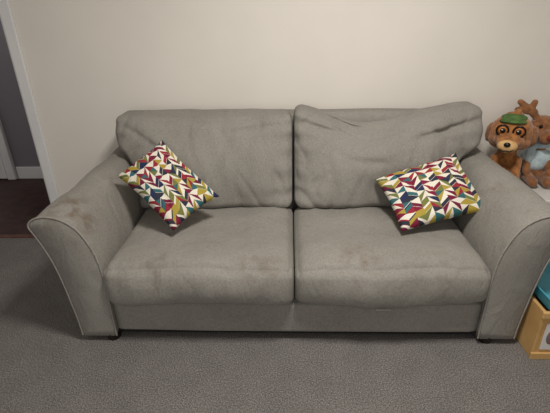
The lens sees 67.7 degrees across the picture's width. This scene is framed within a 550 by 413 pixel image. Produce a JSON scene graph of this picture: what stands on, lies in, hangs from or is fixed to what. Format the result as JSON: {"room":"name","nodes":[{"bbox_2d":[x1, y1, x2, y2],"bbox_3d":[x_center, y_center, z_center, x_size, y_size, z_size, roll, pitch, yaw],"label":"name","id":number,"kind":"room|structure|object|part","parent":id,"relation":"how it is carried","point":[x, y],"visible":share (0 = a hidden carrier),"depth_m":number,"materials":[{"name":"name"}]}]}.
{"room":"living room","nodes":[
{"label":"living room","id":0,"kind":"room"},
{"bbox_2d":[0,19,39,177],"bbox_3d":[-0.605,-1.426,3.562,6.900,2.450,0.100,0,25,2],"label":"wall","id":1,"kind":"structure","parent":0,"point":[13,116],"depth_m":3.84,"materials":[{"name":"grey paint"}]},
{"bbox_2d":[0,118,17,179],"bbox_3d":[-3.023,-1.204,3.645,0.880,2.070,0.084,0,25,2],"label":"door","id":2,"kind":"structure","parent":1,"relation":"in","point":[5,153],"depth_m":3.97,"materials":[{"name":"paint"}]},
{"bbox_2d":[0,155,7,178],"bbox_3d":[-3.021,-1.178,3.684,0.700,1.970,0.035,0,25,2],"label":"door leaf","id":3,"kind":"structure","parent":2,"relation":"attached to","point":[3,174],"depth_m":4.03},
{"bbox_2d":[16,167,42,178],"bbox_3d":[0.155,-0.344,3.964,5.420,0.120,0.020,0,25,2],"label":"baseboard","id":4,"kind":"structure","parent":1,"relation":"attached to","point":[23,172],"depth_m":4.05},
{"bbox_2d":[0,178,549,412],"bbox_3d":[-0.673,0.873,1.559,6.900,0.060,5.460,0,25,2],"label":"floor","id":5,"kind":"structure","parent":0,"point":[47,365],"depth_m":1.81,"materials":[{"name":"carpet"}]},
{"bbox_2d":[0,234,34,237],"bbox_3d":[-1.987,0.217,2.976,0.870,0.008,0.045,0,25,2],"label":"trim","id":6,"kind":"structure","parent":5,"relation":"on","point":[1,235],"depth_m":2.96,"materials":[{"name":"brown wood"}]},
{"bbox_2d":[27,101,549,343],"bbox_3d":[0.098,0.018,2.171,2.256,0.956,1.052,0,25,2],"label":"sofa","id":7,"kind":"object","parent":5,"relation":"on","point":[300,234],"visible":0.88,"depth_m":1.93,"materials":[{"name":"fabric"}]},
{"bbox_3d":[-0.883,0.116,2.249,0.280,0.680,0.930,0,25,2],"label":"arm","id":8,"kind":"part","parent":7,"relation":"part of","materials":[{"name":"fabric"}]},
{"bbox_2d":[117,140,218,229],"bbox_3d":[-0.540,-0.127,2.060,0.439,0.340,0.274,16,30,33],"label":"throw pillow","id":9,"kind":"object","parent":7,"relation":"on","point":[165,183],"visible":1,"depth_m":2.01,"materials":[{"name":"multicoloured fabric"}]},
{"bbox_2d":[103,206,293,305],"bbox_3d":[-0.332,0.224,2.096,0.851,0.253,0.710,0,25,2],"label":"seat cushion","id":10,"kind":"object","parent":7,"relation":"on","point":[217,255],"depth_m":1.83,"materials":[{"name":"fabric"}]},
{"bbox_2d":[115,109,291,208],"bbox_3d":[-0.400,-0.279,2.345,0.994,0.491,0.411,0,25,2],"label":"cushion","id":11,"kind":"object","parent":7,"relation":"on","point":[244,156],"depth_m":2.24,"materials":[{"name":"fabric"}]},
{"bbox_3d":[0.104,0.338,2.308,1.704,0.170,0.888,0,25,2],"label":"rail","id":12,"kind":"part","parent":7,"relation":"part of","materials":[{"name":"fabric"}]},
{"bbox_3d":[0.112,-0.166,2.550,1.995,0.848,0.209,0,25,2],"label":"frame","id":13,"kind":"part","parent":7,"relation":"part of","materials":[{"name":"fabric"}]},
{"bbox_2d":[294,101,482,208],"bbox_3d":[0.617,-0.290,2.293,1.019,0.516,0.392,0,25,2],"label":"cushion","id":14,"kind":"object","parent":7,"relation":"on","point":[339,154],"depth_m":2.21,"materials":[{"name":"fabric"}]},
{"bbox_2d":[294,206,490,308],"bbox_3d":[0.522,0.220,2.062,0.851,0.256,0.713,0,25,2],"label":"seat cushion","id":15,"kind":"object","parent":7,"relation":"on","point":[346,257],"depth_m":1.80,"materials":[{"name":"fabric"}]},
{"bbox_2d":[375,153,479,230],"bbox_3d":[0.775,-0.088,2.055,0.451,0.272,0.327,-5,25,-8],"label":"throw pillow","id":16,"kind":"object","parent":7,"relation":"on","point":[437,190],"visible":1,"depth_m":1.99,"materials":[{"name":"multicoloured fabric"}]},
{"bbox_3d":[1.083,0.110,2.174,0.279,0.679,0.930,0,25,2],"label":"arm","id":17,"kind":"part","parent":7,"relation":"part of","materials":[{"name":"fabric"}]},
{"bbox_2d":[515,261,549,358],"bbox_3d":[1.351,0.452,1.937,0.428,0.315,0.408,0,25,2],"label":"storage box","id":18,"kind":"object","parent":5,"relation":"on","point":[533,333],"visible":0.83,"depth_m":1.81,"materials":[{"name":"brown wood"}]},
{"bbox_3d":[1.347,0.661,1.815,0.428,0.035,0.012,0,25,2],"label":"rail","id":19,"kind":"part","parent":18,"relation":"part of","materials":[{"name":"brown wood"}]},
{"bbox_3d":[1.345,0.545,1.776,0.388,0.219,0.014,0,25,2],"label":"panel","id":20,"kind":"part","parent":18,"relation":"part of","materials":[{"name":"brown wood"}]},
{"bbox_3d":[1.354,0.560,1.991,0.388,0.012,0.364,0,25,2],"label":"panel","id":21,"kind":"part","parent":18,"relation":"part of","materials":[{"name":"brown wood"}]},
{"bbox_2d":[539,324,549,349],"bbox_3d":[1.291,0.567,1.778,0.250,0.140,0.004,0,25,2],"label":"picture","id":22,"kind":"object","parent":18,"relation":"on","point":[544,338],"depth_m":1.78},
{"bbox_3d":[1.343,0.459,1.722,0.428,0.030,0.012,0,25,2],"label":"rail","id":23,"kind":"part","parent":18,"relation":"part of","materials":[{"name":"brown wood"}]},
{"bbox_2d":[519,173,549,203],"bbox_3d":[1.541,0.099,2.488,0.560,0.490,0.489,0,25,2],"label":"chest","id":24,"kind":"object","parent":5,"relation":"on","point":[544,192],"visible":0.02,"depth_m":2.31,"materials":[{"name":"white wood"}]},
{"bbox_2d":[485,109,538,177],"bbox_3d":[1.317,-0.325,2.313,0.259,0.430,0.262,-5,25,-8],"label":"teddy bear","id":25,"kind":"object","parent":24,"relation":"on","point":[513,131],"visible":0.89,"depth_m":2.23},
{"bbox_2d":[514,99,549,187],"bbox_3d":[1.545,-0.366,2.343,0.284,0.468,0.274,-10,26,-18],"label":"reindeer","id":26,"kind":"object","parent":24,"relation":"on","point":[535,166],"visible":0.84,"depth_m":2.34,"materials":[{"name":"brown fabric"}]},
{"bbox_2d":[9,0,549,195],"bbox_3d":[0.574,-0.926,2.416,4.260,2.450,0.120,0,25,2],"label":"wall","id":27,"kind":"structure","parent":0,"point":[89,63],"depth_m":2.40,"materials":[{"name":"paint"}]},
{"bbox_2d":[0,0,59,203],"bbox_3d":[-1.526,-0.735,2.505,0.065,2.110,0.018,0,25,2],"label":"trim","id":28,"kind":"structure","parent":27,"relation":"attached to","point":[6,15],"depth_m":2.52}
]}

